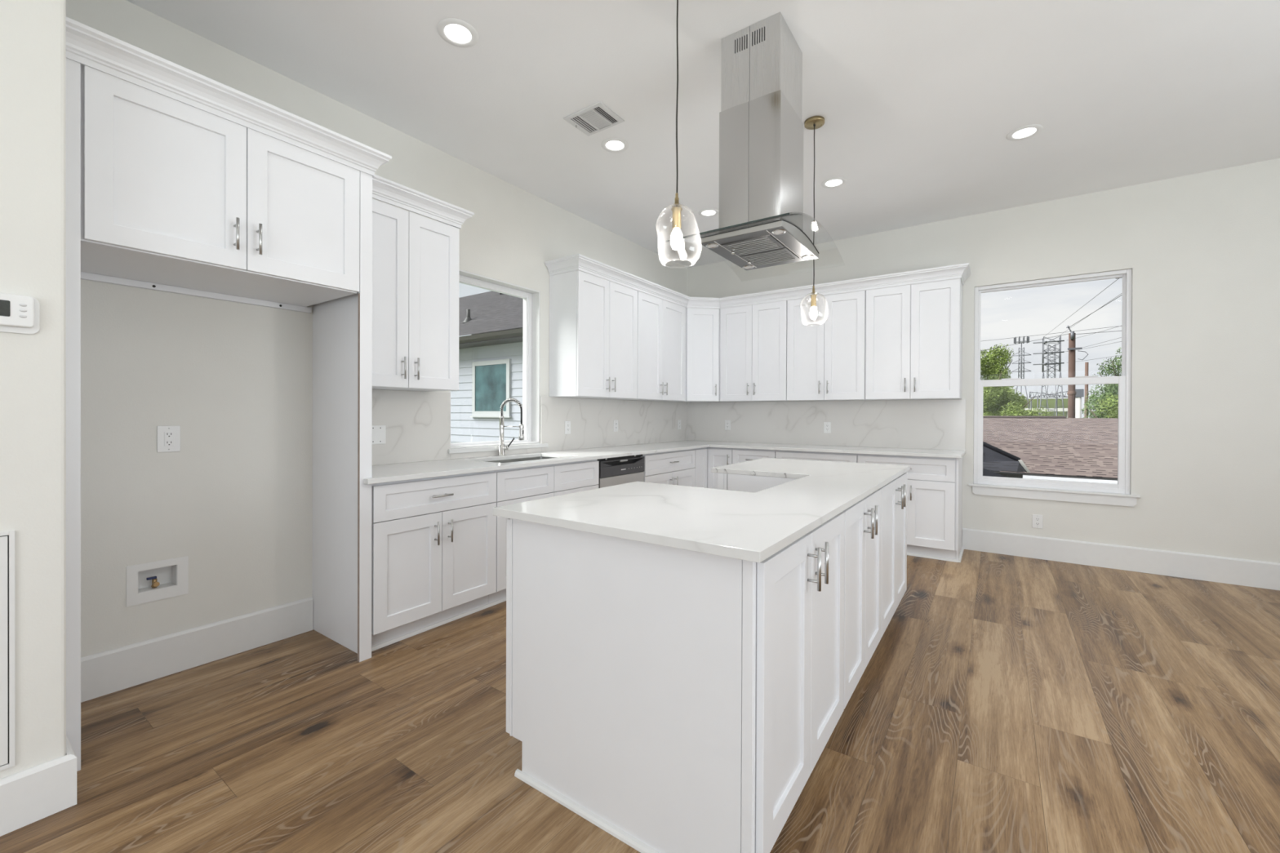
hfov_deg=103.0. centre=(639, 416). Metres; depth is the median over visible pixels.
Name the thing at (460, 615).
trim
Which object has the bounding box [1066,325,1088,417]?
utility pole
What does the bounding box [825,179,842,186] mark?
diffuser
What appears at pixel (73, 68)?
panel
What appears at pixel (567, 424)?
wall outlet
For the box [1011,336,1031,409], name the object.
tower
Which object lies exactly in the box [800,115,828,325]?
pendant light
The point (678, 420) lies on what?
wall outlet
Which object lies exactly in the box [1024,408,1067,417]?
overpass
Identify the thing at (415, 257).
upper cabinet
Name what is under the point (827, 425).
wall outlet
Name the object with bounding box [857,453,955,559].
base cabinet
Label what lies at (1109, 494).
window
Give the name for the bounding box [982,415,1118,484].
house
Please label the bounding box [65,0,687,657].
wall
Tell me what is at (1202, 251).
wall
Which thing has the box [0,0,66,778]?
wall partition
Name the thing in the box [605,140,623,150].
diffuser
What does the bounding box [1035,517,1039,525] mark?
receptacle
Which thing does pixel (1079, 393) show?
stack
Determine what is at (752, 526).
countertop
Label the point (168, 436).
receptacle
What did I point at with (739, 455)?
base cabinet
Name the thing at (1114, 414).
tree
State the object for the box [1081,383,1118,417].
tree
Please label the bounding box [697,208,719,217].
recessed light
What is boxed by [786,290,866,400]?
upper cabinet
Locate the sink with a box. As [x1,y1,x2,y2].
[485,456,555,462]
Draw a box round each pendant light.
[655,0,702,267]
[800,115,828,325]
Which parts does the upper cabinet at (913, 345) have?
door, handle, door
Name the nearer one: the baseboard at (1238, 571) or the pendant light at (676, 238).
the pendant light at (676, 238)
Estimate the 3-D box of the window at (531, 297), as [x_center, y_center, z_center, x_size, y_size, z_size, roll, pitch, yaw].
[-1.125,-0.399,3.999,0.171,1.320,0.960,0,0,35]
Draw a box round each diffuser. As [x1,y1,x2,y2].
[444,24,471,42]
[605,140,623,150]
[702,210,715,215]
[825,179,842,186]
[1013,128,1035,137]
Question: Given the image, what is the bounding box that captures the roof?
[982,441,1030,478]
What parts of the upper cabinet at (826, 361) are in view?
door, handle, door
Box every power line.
[980,333,1067,351]
[983,325,1121,341]
[1045,278,1119,335]
[1067,294,1122,328]
[1075,330,1120,334]
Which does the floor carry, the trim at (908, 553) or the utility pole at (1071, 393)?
the trim at (908, 553)
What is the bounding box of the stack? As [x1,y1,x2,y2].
[1075,389,1084,417]
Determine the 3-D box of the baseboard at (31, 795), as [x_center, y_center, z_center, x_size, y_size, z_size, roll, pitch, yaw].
[-2.914,1.132,0.118,0.208,0.158,3.737,0,0,35]
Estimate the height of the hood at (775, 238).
0.055 m
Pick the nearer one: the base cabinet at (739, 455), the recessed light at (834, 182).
the recessed light at (834, 182)
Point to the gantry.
(1052, 393)
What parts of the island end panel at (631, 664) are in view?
shoe molding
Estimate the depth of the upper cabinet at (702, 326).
5.71 m
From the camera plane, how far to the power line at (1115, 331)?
19.22 m
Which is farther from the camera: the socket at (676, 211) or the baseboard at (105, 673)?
the baseboard at (105, 673)
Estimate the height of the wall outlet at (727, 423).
0.116 m
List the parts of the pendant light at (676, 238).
bulb, cord, lamp shade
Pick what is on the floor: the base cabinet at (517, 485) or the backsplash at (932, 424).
the base cabinet at (517, 485)
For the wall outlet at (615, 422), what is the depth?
5.13 m
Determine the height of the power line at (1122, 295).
0.596 m
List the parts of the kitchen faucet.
holder arm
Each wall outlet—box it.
[156,425,180,452]
[564,421,570,434]
[613,420,617,431]
[677,419,680,429]
[724,420,730,430]
[823,422,831,433]
[1031,514,1043,528]
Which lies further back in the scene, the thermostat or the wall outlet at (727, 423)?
the wall outlet at (727, 423)
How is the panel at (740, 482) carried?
on the floor
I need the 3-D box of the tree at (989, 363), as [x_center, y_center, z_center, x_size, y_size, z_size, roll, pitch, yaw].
[16.699,0.486,24.653,2.843,7.816,2.629,0,0,24]
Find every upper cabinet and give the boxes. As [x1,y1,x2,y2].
[80,63,359,313]
[372,198,459,391]
[549,270,637,399]
[618,290,684,401]
[673,307,725,402]
[720,300,795,401]
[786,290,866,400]
[865,278,962,399]
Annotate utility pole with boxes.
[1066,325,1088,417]
[1084,362,1088,417]
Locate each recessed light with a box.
[436,17,478,47]
[600,137,628,152]
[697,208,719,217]
[821,177,846,188]
[1006,124,1043,140]
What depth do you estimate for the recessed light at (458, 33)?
2.44 m
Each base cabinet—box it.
[371,470,496,646]
[488,459,599,604]
[640,448,695,486]
[693,447,733,488]
[732,448,776,463]
[755,511,844,852]
[775,449,857,462]
[842,488,881,709]
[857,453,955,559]
[880,472,906,637]
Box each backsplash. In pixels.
[372,389,687,465]
[687,399,965,450]
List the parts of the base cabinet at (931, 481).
drawer, handle, door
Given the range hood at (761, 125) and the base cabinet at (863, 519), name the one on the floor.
the base cabinet at (863, 519)
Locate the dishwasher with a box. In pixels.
[597,454,644,488]
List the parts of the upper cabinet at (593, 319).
door, handle, door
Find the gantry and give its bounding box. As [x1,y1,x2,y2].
[1029,391,1067,416]
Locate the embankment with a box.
[1023,398,1067,416]
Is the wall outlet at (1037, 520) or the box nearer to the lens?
the box
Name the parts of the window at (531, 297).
sill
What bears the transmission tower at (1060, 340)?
on the ground
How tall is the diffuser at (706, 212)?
0.001 m
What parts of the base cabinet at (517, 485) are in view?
door, door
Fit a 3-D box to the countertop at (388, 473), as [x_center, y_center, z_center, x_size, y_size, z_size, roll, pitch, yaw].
[0.559,0.322,3.765,2.933,0.026,4.261,0,0,35]
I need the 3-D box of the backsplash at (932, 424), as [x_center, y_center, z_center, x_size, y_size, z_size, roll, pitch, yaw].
[1.785,0.071,5.495,2.914,0.469,0.019,0,0,35]
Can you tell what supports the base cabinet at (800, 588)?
on the floor
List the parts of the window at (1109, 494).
sash, sash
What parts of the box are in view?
valve handle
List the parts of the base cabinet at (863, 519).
door, handle, door, handle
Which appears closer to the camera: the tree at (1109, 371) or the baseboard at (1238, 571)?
the baseboard at (1238, 571)
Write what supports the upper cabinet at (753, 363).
attached to the wall at (1202, 251)
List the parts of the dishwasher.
door panel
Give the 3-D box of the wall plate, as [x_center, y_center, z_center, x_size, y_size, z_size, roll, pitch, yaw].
[-1.631,0.115,3.154,0.007,0.116,0.116,0,0,35]
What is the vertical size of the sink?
0.196 m
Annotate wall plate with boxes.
[372,425,386,444]
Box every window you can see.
[448,269,548,453]
[968,268,1140,506]
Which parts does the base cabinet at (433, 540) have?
door, drawer, handle, handle, handle, door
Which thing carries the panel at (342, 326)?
on the floor
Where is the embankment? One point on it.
(1051, 402)
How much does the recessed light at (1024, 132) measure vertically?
0.006 m
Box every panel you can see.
[0,530,15,770]
[66,57,80,771]
[312,171,372,662]
[506,518,755,852]
[597,454,642,465]
[717,472,796,493]
[955,457,964,562]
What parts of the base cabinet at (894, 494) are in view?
door, handle, door, handle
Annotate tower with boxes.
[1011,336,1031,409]
[1032,335,1064,416]
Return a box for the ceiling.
[125,0,1279,267]
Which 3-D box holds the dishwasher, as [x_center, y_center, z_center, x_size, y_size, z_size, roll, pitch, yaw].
[-0.383,0.767,4.441,0.602,0.873,0.630,0,0,35]
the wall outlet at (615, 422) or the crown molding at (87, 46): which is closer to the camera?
the crown molding at (87, 46)
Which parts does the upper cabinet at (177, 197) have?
door, nailing rail, handle, handle, door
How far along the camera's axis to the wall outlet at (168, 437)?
2.37 m
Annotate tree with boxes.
[980,343,1013,415]
[981,377,1034,415]
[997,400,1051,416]
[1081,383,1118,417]
[1089,393,1118,417]
[1093,346,1121,403]
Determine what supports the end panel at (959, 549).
on the floor
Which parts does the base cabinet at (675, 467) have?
door, drawer, door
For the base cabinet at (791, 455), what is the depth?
4.84 m
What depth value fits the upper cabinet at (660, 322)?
5.23 m
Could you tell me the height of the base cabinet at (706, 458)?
0.875 m
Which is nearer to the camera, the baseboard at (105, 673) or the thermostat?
the thermostat
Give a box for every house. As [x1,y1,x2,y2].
[450,290,523,443]
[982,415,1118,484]
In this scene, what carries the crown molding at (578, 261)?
attached to the upper cabinet at (593, 319)
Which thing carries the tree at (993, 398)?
on the ground
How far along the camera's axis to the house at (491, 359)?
11.65 m
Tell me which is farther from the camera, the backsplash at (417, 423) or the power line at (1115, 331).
the power line at (1115, 331)
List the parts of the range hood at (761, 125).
underside plate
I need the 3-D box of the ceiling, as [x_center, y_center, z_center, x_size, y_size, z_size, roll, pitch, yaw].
[0.667,-1.901,0.794,6.780,0.150,9.280,0,0,35]
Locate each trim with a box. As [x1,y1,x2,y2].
[371,597,506,651]
[906,552,958,562]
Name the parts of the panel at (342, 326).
panel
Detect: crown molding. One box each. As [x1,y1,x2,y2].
[66,17,474,228]
[544,253,971,308]
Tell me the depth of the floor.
1.89 m
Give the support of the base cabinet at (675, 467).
on the floor
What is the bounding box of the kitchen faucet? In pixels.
[497,398,524,456]
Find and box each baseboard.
[0,735,76,836]
[80,596,313,702]
[962,528,1279,590]
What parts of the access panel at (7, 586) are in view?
door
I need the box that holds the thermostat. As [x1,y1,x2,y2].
[0,293,39,334]
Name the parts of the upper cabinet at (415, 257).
door, handle, handle, door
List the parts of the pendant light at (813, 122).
bulb, lamp shade, cord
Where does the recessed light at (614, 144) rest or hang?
in the ceiling
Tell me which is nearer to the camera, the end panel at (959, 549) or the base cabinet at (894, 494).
the base cabinet at (894, 494)
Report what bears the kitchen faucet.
on the countertop at (388, 473)
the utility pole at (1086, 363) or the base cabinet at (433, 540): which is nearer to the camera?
the base cabinet at (433, 540)
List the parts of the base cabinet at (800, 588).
door, handle, handle, door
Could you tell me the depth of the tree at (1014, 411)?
16.34 m
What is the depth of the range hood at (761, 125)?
2.39 m
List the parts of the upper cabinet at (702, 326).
door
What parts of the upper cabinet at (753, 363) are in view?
door, door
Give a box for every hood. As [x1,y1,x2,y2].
[666,12,818,270]
[699,220,818,257]
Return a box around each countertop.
[364,440,965,484]
[493,457,910,563]
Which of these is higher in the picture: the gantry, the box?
the gantry
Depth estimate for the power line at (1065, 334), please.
21.51 m
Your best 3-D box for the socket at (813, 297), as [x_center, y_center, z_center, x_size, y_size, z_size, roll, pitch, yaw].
[1.080,-0.719,3.168,0.042,0.075,0.042,0,0,35]
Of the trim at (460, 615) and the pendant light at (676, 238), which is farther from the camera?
the trim at (460, 615)
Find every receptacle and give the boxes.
[164,431,173,446]
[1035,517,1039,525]
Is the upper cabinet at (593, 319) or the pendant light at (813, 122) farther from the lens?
the upper cabinet at (593, 319)
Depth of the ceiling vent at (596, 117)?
3.14 m
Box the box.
[126,555,188,607]
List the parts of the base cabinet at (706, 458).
door, door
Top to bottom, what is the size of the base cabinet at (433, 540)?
0.875 m
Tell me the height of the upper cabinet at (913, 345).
1.043 m
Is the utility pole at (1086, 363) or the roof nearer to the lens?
the roof
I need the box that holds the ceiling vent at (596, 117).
[563,101,624,136]
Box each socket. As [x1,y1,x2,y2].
[671,206,682,229]
[809,293,817,306]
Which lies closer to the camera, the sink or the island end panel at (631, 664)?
the island end panel at (631, 664)
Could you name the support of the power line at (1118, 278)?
attached to the transmission tower at (1060, 340)
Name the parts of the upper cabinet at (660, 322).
door, handle, door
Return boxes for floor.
[0,549,1279,852]
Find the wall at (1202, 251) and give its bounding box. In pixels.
[687,158,1279,563]
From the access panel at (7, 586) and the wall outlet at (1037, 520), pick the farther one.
the wall outlet at (1037, 520)
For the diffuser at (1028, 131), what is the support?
attached to the recessed light at (1024, 132)
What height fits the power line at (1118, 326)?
0.205 m
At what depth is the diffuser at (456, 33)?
2.44 m
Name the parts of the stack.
post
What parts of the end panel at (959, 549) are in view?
shoe molding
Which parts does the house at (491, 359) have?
window trim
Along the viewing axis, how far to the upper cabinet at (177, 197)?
2.06 m

